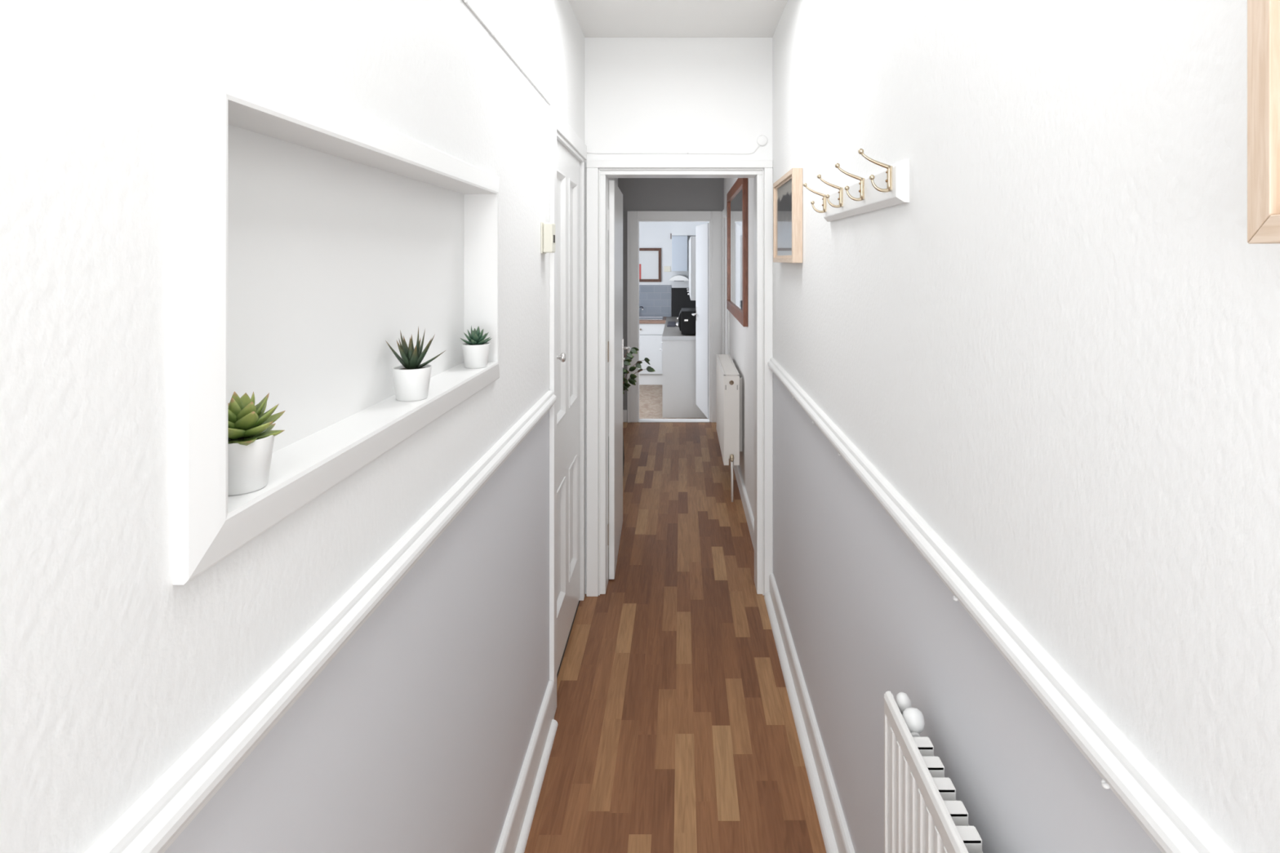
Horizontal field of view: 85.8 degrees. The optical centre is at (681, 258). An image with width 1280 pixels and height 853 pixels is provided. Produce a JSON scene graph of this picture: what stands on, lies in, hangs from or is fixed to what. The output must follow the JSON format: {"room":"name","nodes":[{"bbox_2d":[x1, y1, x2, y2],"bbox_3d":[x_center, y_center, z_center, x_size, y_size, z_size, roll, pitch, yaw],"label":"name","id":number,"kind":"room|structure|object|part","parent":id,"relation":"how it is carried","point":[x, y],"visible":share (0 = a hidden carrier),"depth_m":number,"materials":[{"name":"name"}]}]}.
{"room":"home hallway","nodes":[
{"label":"home hallway","id":0,"kind":"room"},
{"bbox_2d":[0,0,584,852],"bbox_3d":[-0.560,0.273,0.140,0.200,2.655,6.280,0,0,0],"label":"wall","id":1,"kind":"structure","parent":0,"point":[415,737],"depth_m":0.84,"materials":[{"name":"white paint"}]},
{"bbox_2d":[84,390,556,852],"bbox_3d":[-0.447,0.487,-0.305,0.026,0.059,5.390,0,0,0],"label":"trim","id":2,"kind":"structure","parent":1,"relation":"attached to","point":[158,817],"depth_m":0.76,"materials":[{"name":"white paint"}]},
{"bbox_2d":[173,35,499,584],"bbox_3d":[-0.481,0.046,1.161,0.082,0.497,1.077,0,0,0],"label":"niche","id":3,"kind":"object","parent":1,"relation":"attached to","point":[213,90],"visible":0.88,"depth_m":0.68,"materials":[{"name":"white paint"}]},
{"bbox_2d":[227,391,285,496],"bbox_3d":[-0.477,0.196,0.740,0.088,0.104,0.091,0,0,-17],"label":"potted succulent","id":4,"kind":"object","parent":3,"relation":"in","point":[251,437],"visible":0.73,"depth_m":0.73,"materials":[{"name":"white ceramic"}]},
{"bbox_2d":[227,429,275,496],"bbox_3d":[-0.476,0.220,0.742,0.066,0.056,0.066,0,0,-17],"label":"pot","id":5,"kind":"object","parent":4,"relation":"attached to","point":[250,451],"depth_m":0.72,"materials":[{"name":"white ceramic"}]},
{"bbox_2d":[385,327,445,401],"bbox_3d":[-0.471,0.183,1.219,0.076,0.130,0.073,0,0,29],"label":"potted succulent","id":6,"kind":"object","parent":3,"relation":"in","point":[411,379],"visible":1,"depth_m":1.20,"materials":[{"name":"white ceramic"}]},
{"bbox_2d":[391,364,431,401],"bbox_3d":[-0.477,0.220,1.218,0.066,0.056,0.066,0,0,-11],"label":"pot","id":7,"kind":"object","parent":6,"relation":"attached to","point":[411,381],"depth_m":1.19,"materials":[{"name":"white ceramic"}]},
{"bbox_2d":[460,325,491,368],"bbox_3d":[-0.471,0.200,1.575,0.068,0.096,0.068,0,0,21],"label":"potted succulent","id":8,"kind":"object","parent":3,"relation":"in","point":[476,350],"visible":1,"depth_m":1.55,"materials":[{"name":"white ceramic"}]},
{"bbox_2d":[462,342,490,368],"bbox_3d":[-0.470,0.221,1.575,0.063,0.054,0.063,0,0,0],"label":"pot","id":9,"kind":"object","parent":8,"relation":"attached to","point":[476,354],"depth_m":1.55,"materials":[{"name":"white ceramic"}]},
{"bbox_2d":[495,680,558,852],"bbox_3d":[-0.442,1.534,-0.304,0.037,0.132,5.392,0,0,0],"label":"baseboard","id":10,"kind":"structure","parent":1,"relation":"attached to","point":[513,837],"depth_m":2.01,"materials":[{"name":"white paint"}]},
{"bbox_2d":[541,222,555,253],"bbox_3d":[-0.440,-0.069,2.284,0.040,0.104,0.068,0,0,0],"label":"box","id":11,"kind":"object","parent":1,"relation":"attached to","point":[548,229],"visible":1,"depth_m":2.25,"materials":[{"name":"white plastic"}]},
{"bbox_3d":[-0.457,-0.069,2.284,0.006,0.104,0.068,0,0,0],"label":"plate","id":12,"kind":"part","parent":11,"relation":"part of","materials":[{"name":"white plastic"}]},
{"bbox_2d":[549,105,586,715],"bbox_3d":[-0.501,0.532,2.829,0.158,2.135,0.867,0,0,0],"label":"door","id":13,"kind":"structure","parent":1,"relation":"in","point":[567,152],"depth_m":2.78,"materials":[{"name":"white paint"}]},
{"bbox_3d":[-0.447,0.362,2.522,0.050,0.042,0.042,0,0,0],"label":"knob","id":14,"kind":"part","parent":13,"relation":"part of","materials":[{"name":"silver metal"}]},
{"bbox_2d":[462,0,767,154],"bbox_3d":[-0.024,-0.543,0.145,0.871,0.091,6.269,0,0,0],"label":"cable","id":15,"kind":"object","parent":1,"relation":"attached to","point":[762,140],"visible":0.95,"depth_m":3.27,"materials":[{"name":"white paint"}]},
{"bbox_2d":[608,177,617,433],"bbox_3d":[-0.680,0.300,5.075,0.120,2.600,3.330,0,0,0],"label":"door frame","id":16,"kind":"structure","parent":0,"point":[615,180],"depth_m":5.87,"materials":[{"name":"white paint"}]},
{"bbox_2d":[639,222,690,316],"bbox_3d":[-0.970,0.465,10.150,2.760,2.570,0.100,0,0,0],"label":"wall","id":17,"kind":"structure","parent":0,"point":[651,234],"depth_m":10.10,"materials":[{"name":"white paint"}]},
{"bbox_2d":[639,248,661,281],"bbox_3d":[-0.597,0.092,10.088,0.606,0.496,0.025,0,0,0],"label":"picture frame","id":18,"kind":"object","parent":17,"relation":"attached to","point":[650,259],"visible":0.51,"depth_m":10.09,"materials":[{"name":"brown wood"}]},
{"bbox_2d":[639,284,671,316],"bbox_3d":[-0.548,0.618,10.095,0.803,0.464,0.010,0,0,0],"label":"tiles","id":19,"kind":"structure","parent":17,"relation":"attached to","point":[655,300],"depth_m":10.09,"materials":[{"name":"grey tile"}]},
{"bbox_2d":[663,266,670,271],"bbox_3d":[-0.206,0.151,10.093,0.096,0.082,0.014,0,0,0],"label":"light switch","id":20,"kind":"object","parent":17,"relation":"attached to","point":[666,268],"visible":1,"depth_m":10.09,"materials":[{"name":"white plastic"}]},
{"bbox_2d":[669,275,688,280],"bbox_3d":[-0.030,0.275,9.855,0.270,0.080,0.470,0,0,0],"label":"hood","id":21,"kind":"object","parent":17,"relation":"attached to","point":[677,277],"visible":1,"depth_m":9.62,"materials":[{"name":"white metal"}]},
{"bbox_2d":[671,235,687,271],"bbox_3d":[-0.022,-0.075,9.940,0.225,0.510,0.320,0,0,0],"label":"upper cabinet","id":22,"kind":"object","parent":17,"relation":"attached to","point":[679,243],"visible":0.99,"depth_m":9.78,"materials":[{"name":"white laminate"}]},
{"bbox_2d":[671,288,695,316],"bbox_3d":[0.133,0.638,10.094,0.552,0.421,0.012,0,0,0],"label":"backsplash","id":23,"kind":"structure","parent":17,"relation":"attached to","point":[680,298],"depth_m":10.09,"materials":[{"name":"black tile"}]},
{"bbox_2d":[671,222,709,235],"bbox_3d":[0.138,-0.575,9.910,0.545,0.490,0.380,0,0,0],"label":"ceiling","id":24,"kind":"structure","parent":17,"relation":"attached to","point":[678,228],"depth_m":9.72,"materials":[{"name":"white paint"}]},
{"bbox_2d":[617,177,724,409],"bbox_3d":[-0.102,0.385,6.790,1.277,2.770,0.100,0,0,0],"label":"wall","id":25,"kind":"structure","parent":0,"point":[639,194],"depth_m":6.74,"materials":[{"name":"grey paint"}]},
{"bbox_2d":[622,409,626,422],"bbox_3d":[-0.566,1.540,6.731,0.072,0.120,0.018,0,0,0],"label":"baseboard","id":26,"kind":"structure","parent":25,"relation":"attached to","point":[624,411],"depth_m":6.72,"materials":[{"name":"white paint"}]},
{"bbox_2d":[626,211,722,422],"bbox_3d":[-0.056,0.567,7.106,0.943,2.066,0.792,0,0,0],"label":"door","id":27,"kind":"structure","parent":25,"relation":"in","point":[708,236],"depth_m":6.72,"materials":[{"name":"white paint"}]},
{"bbox_3d":[0.164,0.595,7.437,0.007,0.150,0.040,0,0,-9],"label":"handle plate","id":28,"kind":"part","parent":27,"relation":"part of","materials":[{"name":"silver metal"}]},
{"bbox_2d":[639,384,707,418],"bbox_3d":[-0.910,1.800,8.510,2.880,0.100,3.380,0,0,0],"label":"floor","id":29,"kind":"structure","parent":0,"point":[650,395],"depth_m":8.37,"materials":[{"name":"beige tile"}]},
{"bbox_2d":[639,323,665,384],"bbox_3d":[-0.538,1.323,9.775,0.647,0.855,0.609,0,0,0],"label":"base cabinet","id":30,"kind":"object","parent":29,"relation":"on","point":[650,334],"visible":0.52,"depth_m":9.50,"materials":[{"name":"white laminate"}]},
{"bbox_3d":[-0.538,1.327,9.510,0.639,0.535,0.020,0,0,0],"label":"door","id":31,"kind":"part","parent":30,"relation":"part of","materials":[{"name":"white laminate"}]},
{"bbox_3d":[-0.538,0.974,9.510,0.639,0.152,0.020,0,0,0],"label":"drawer","id":32,"kind":"part","parent":30,"relation":"part of","materials":[{"name":"white laminate"}]},
{"bbox_2d":[639,316,666,323],"bbox_3d":[-0.556,0.873,9.787,0.688,0.045,0.625,0,0,0],"label":"countertop","id":33,"kind":"structure","parent":30,"relation":"on","point":[664,320],"depth_m":9.48,"materials":[{"name":"brown wood"}]},
{"bbox_2d":[639,316,663,319],"bbox_3d":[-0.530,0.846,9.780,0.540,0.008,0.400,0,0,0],"label":"sink","id":34,"kind":"object","parent":33,"relation":"in","point":[640,317],"visible":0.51,"depth_m":9.77,"materials":[{"name":"silver metal"}]},
{"bbox_3d":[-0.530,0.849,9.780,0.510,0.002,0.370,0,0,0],"label":"bowl","id":35,"kind":"part","parent":34,"relation":"part of","materials":[{"name":"silver metal"}]},
{"bbox_2d":[659,340,706,417],"bbox_3d":[0.084,1.323,7.870,0.642,0.855,0.620,0,0,0],"label":"base cabinet","id":36,"kind":"object","parent":29,"relation":"on","point":[678,357],"visible":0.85,"depth_m":7.56,"materials":[{"name":"white laminate"}]},
{"bbox_2d":[662,316,695,340],"bbox_3d":[0.099,0.873,8.825,0.619,0.045,2.546,0,0,0],"label":"countertop","id":37,"kind":"structure","parent":36,"relation":"on","point":[669,333],"depth_m":7.73,"materials":[{"name":"grey stone"}]},
{"bbox_2d":[666,321,675,326],"bbox_3d":[-0.127,0.841,8.850,0.103,0.018,0.540,0,0,0],"label":"tray","id":38,"kind":"object","parent":37,"relation":"on","point":[669,323],"visible":1,"depth_m":8.71,"materials":[{"name":"grey plastic"}]},
{"bbox_2d":[677,307,695,335],"bbox_3d":[0.147,0.716,7.859,0.386,0.268,0.522,0,0,0],"label":"toaster","id":39,"kind":"object","parent":37,"relation":"on","point":[686,322],"visible":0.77,"depth_m":7.60,"materials":[{"name":"black plastic"}]},
{"bbox_3d":[-0.015,0.708,7.889,0.029,0.214,0.438,0,0,0],"label":"door","id":40,"kind":"part","parent":39,"relation":"part of","materials":[{"name":"black plastic"}]},
{"bbox_2d":[524,422,826,852],"bbox_3d":[-0.092,1.650,1.850,1.295,0.100,9.940,0,0,0],"label":"floor","id":41,"kind":"structure","parent":0,"point":[676,732],"depth_m":2.51,"materials":[{"name":"laminate"}]},
{"bbox_2d":[608,346,655,476],"bbox_3d":[-0.362,1.123,5.000,0.350,0.955,0.125,0,0,0],"label":"plant","id":42,"kind":"object","parent":41,"relation":"on","point":[633,350],"visible":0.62,"depth_m":4.99,"materials":[{"name":"green plant"}]},
{"bbox_2d":[584,37,772,594],"bbox_3d":[-0.052,0.273,3.345,1.215,2.655,0.130,0,0,0],"label":"wall","id":43,"kind":"structure","parent":0,"point":[642,95],"depth_m":3.28,"materials":[{"name":"white paint"}]},
{"bbox_2d":[586,160,773,596],"bbox_3d":[-0.007,0.566,3.714,0.884,2.068,0.925,0,0,0],"label":"door frame","id":44,"kind":"structure","parent":43,"relation":"in","point":[600,220],"depth_m":3.26,"materials":[{"name":"white paint"}]},
{"bbox_3d":[-0.348,0.564,4.105,0.007,0.170,0.036,0,0,-2],"label":"handle plate","id":45,"kind":"part","parent":44,"relation":"part of","materials":[{"name":"silver metal"}]},
{"bbox_3d":[-0.321,0.567,4.052,0.048,0.084,0.126,0,0,-2],"label":"lever handle","id":46,"kind":"part","parent":44,"relation":"part of","materials":[{"name":"silver metal"}]},
{"bbox_2d":[568,0,787,37],"bbox_3d":[-0.052,-1.105,0.145,1.215,0.100,6.530,0,0,0],"label":"ceiling","id":47,"kind":"structure","parent":0,"point":[595,18],"depth_m":3.02,"materials":[{"name":"white paint"}]},
{"bbox_2d":[724,0,1279,852],"bbox_3d":[0.486,0.273,1.870,0.138,2.655,9.740,0,0,0],"label":"wall","id":48,"kind":"structure","parent":0,"point":[1061,353],"depth_m":0.85,"materials":[{"name":"white paint"}]},
{"bbox_2d":[722,206,729,354],"bbox_3d":[0.431,0.565,6.310,0.061,2.070,0.810,0,0,0],"label":"door","id":49,"kind":"structure","parent":48,"relation":"in","point":[724,211],"depth_m":6.66,"materials":[{"name":"white paint"}]},
{"bbox_2d":[715,354,742,502],"bbox_3d":[0.348,1.184,5.015,0.135,0.832,1.010,0,0,0],"label":"radiator","id":50,"kind":"object","parent":48,"relation":"attached to","point":[729,383],"visible":1,"depth_m":4.55,"materials":[{"name":"white metal"}]},
{"bbox_3d":[0.289,1.068,5.035,0.016,0.592,0.962,0,0,0],"label":"panel","id":51,"kind":"part","parent":50,"relation":"part of","materials":[{"name":"white metal"}]},
{"bbox_2d":[715,354,739,375],"bbox_3d":[0.334,0.771,5.035,0.105,0.006,0.970,0,0,0],"label":"grille","id":52,"kind":"object","parent":50,"relation":"attached to","point":[727,367],"depth_m":4.95,"materials":[{"name":"white metal"}]},
{"bbox_3d":[0.334,1.068,4.552,0.103,0.600,0.004,0,0,0],"label":"panel","id":53,"kind":"part","parent":50,"relation":"part of","materials":[{"name":"white metal"}]},
{"bbox_2d":[726,177,747,326],"bbox_3d":[0.402,-0.062,5.070,0.030,0.975,1.560,0,0,0],"label":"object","id":54,"kind":"object","parent":48,"relation":"attached to","point":[737,196],"visible":0.9,"depth_m":4.83,"materials":[{"name":"red wood"}]},
{"bbox_2d":[728,186,742,311],"bbox_3d":[0.408,-0.062,5.070,0.014,0.835,1.420,0,0,0],"label":"mirror glass","id":55,"kind":"object","parent":54,"relation":"attached to","point":[735,197],"depth_m":5.04,"materials":[{"name":"silver glass"}]},
{"bbox_2d":[733,461,754,550],"bbox_3d":[0.408,1.545,4.655,0.018,0.110,2.490,0,0,0],"label":"baseboard","id":56,"kind":"structure","parent":48,"relation":"attached to","point":[745,502],"depth_m":4.31,"materials":[{"name":"white paint"}]},
{"bbox_2d":[773,168,802,262],"bbox_3d":[0.416,-0.155,2.719,0.036,0.340,0.520,0,0,0],"label":"picture frame","id":57,"kind":"object","parent":48,"relation":"attached to","point":[788,189],"visible":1,"depth_m":2.63,"materials":[{"name":"brown wood"}]},
{"bbox_3d":[0.416,-0.155,2.970,0.036,0.339,0.019,0,0,0],"label":"frame rail","id":58,"kind":"part","parent":57,"relation":"part of","materials":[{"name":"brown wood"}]},
{"bbox_3d":[0.416,-0.316,2.719,0.036,0.019,0.519,0,0,0],"label":"frame rail","id":59,"kind":"part","parent":57,"relation":"part of","materials":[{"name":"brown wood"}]},
{"bbox_3d":[0.416,0.005,2.719,0.036,0.019,0.519,0,0,0],"label":"frame rail","id":60,"kind":"part","parent":57,"relation":"part of","materials":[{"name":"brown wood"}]},
{"bbox_2d":[777,179,791,255],"bbox_3d":[0.413,-0.155,2.719,0.004,0.300,0.480,0,0,0],"label":"print","id":61,"kind":"object","parent":57,"relation":"on","point":[784,186],"depth_m":2.73},
{"bbox_3d":[0.416,-0.155,2.469,0.036,0.339,0.019,0,0,0],"label":"frame rail","id":62,"kind":"part","parent":57,"relation":"part of","materials":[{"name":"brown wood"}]},
{"bbox_2d":[764,573,854,852],"bbox_3d":[0.413,1.544,0.125,0.044,0.112,6.250,0,0,0],"label":"baseboard","id":63,"kind":"structure","parent":48,"relation":"attached to","point":[833,827],"depth_m":2.21,"materials":[{"name":"white paint"}]},
{"bbox_2d":[803,148,909,222],"bbox_3d":[0.392,-0.162,1.659,0.087,0.109,0.693,0,0,0],"label":"coat rack","id":64,"kind":"object","parent":48,"relation":"attached to","point":[889,186],"visible":1,"depth_m":1.52,"materials":[{"name":"white wood"}]},
{"bbox_2d":[884,691,982,852],"bbox_3d":[0.397,1.059,0.760,0.074,0.593,0.929,0,0,0],"label":"radiator","id":65,"kind":"object","parent":48,"relation":"attached to","point":[922,813],"visible":1,"depth_m":1.08,"materials":[{"name":"white metal"}]},
{"bbox_3d":[0.368,1.064,0.761,0.014,0.512,0.922,0,0,0],"label":"panel","id":66,"kind":"part","parent":65,"relation":"part of","materials":[{"name":"white metal"}]},
{"bbox_2d":[767,357,1233,852],"bbox_3d":[0.422,0.496,0.140,0.026,0.057,6.280,0,0,0],"label":"trim","id":67,"kind":"structure","parent":48,"relation":"attached to","point":[1171,823],"depth_m":0.78,"materials":[{"name":"white paint"}]},
{"bbox_2d":[1101,778,1109,789],"bbox_3d":[0.423,0.524,0.685,0.008,0.007,0.008,0,0,15],"label":"clip","id":68,"kind":"object","parent":48,"relation":"attached to","point":[1104,783],"visible":0.89,"depth_m":0.68,"materials":[{"name":"white paint"}]},
{"bbox_2d":[1247,0,1279,244],"bbox_3d":[0.416,-0.180,0.224,0.036,0.340,0.520,0,0,0],"label":"picture frame","id":69,"kind":"object","parent":48,"relation":"attached to","point":[1263,15],"visible":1,"depth_m":0.47,"materials":[{"name":"brown wood"}]},
{"bbox_3d":[0.416,-0.020,0.224,0.036,0.019,0.519,0,0,0],"label":"frame rail","id":70,"kind":"part","parent":69,"relation":"part of","materials":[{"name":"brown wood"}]},
{"bbox_3d":[0.470,0.465,8.520,0.120,2.570,3.360,0,0,0],"label":"wall","id":71,"kind":"structure","parent":0,"visible":0},
{"bbox_2d":[687,239,689,293],"bbox_3d":[0.241,0.106,8.701,0.333,0.713,0.692,0,0,0],"label":"upper cabinet","id":72,"kind":"object","parent":71,"relation":"attached to","point":[689,239],"visible":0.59,"depth_m":8.79,"materials":[{"name":"white laminate"}]},
{"bbox_3d":[0.113,0.106,8.701,0.018,0.711,0.688,0,0,0],"label":"door","id":73,"kind":"part","parent":72,"relation":"part of","materials":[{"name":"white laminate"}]},
{"bbox_2d":[687,235,695,300],"bbox_3d":[0.241,0.106,7.984,0.333,0.713,0.727,0,0,0],"label":"upper cabinet","id":74,"kind":"object","parent":71,"relation":"attached to","point":[692,239],"visible":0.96,"depth_m":7.62,"materials":[{"name":"white laminate"}]},
{"bbox_3d":[0.113,0.106,7.984,0.018,0.711,0.723,0,0,0],"label":"door","id":75,"kind":"part","parent":74,"relation":"part of","materials":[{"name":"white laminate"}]}
]}

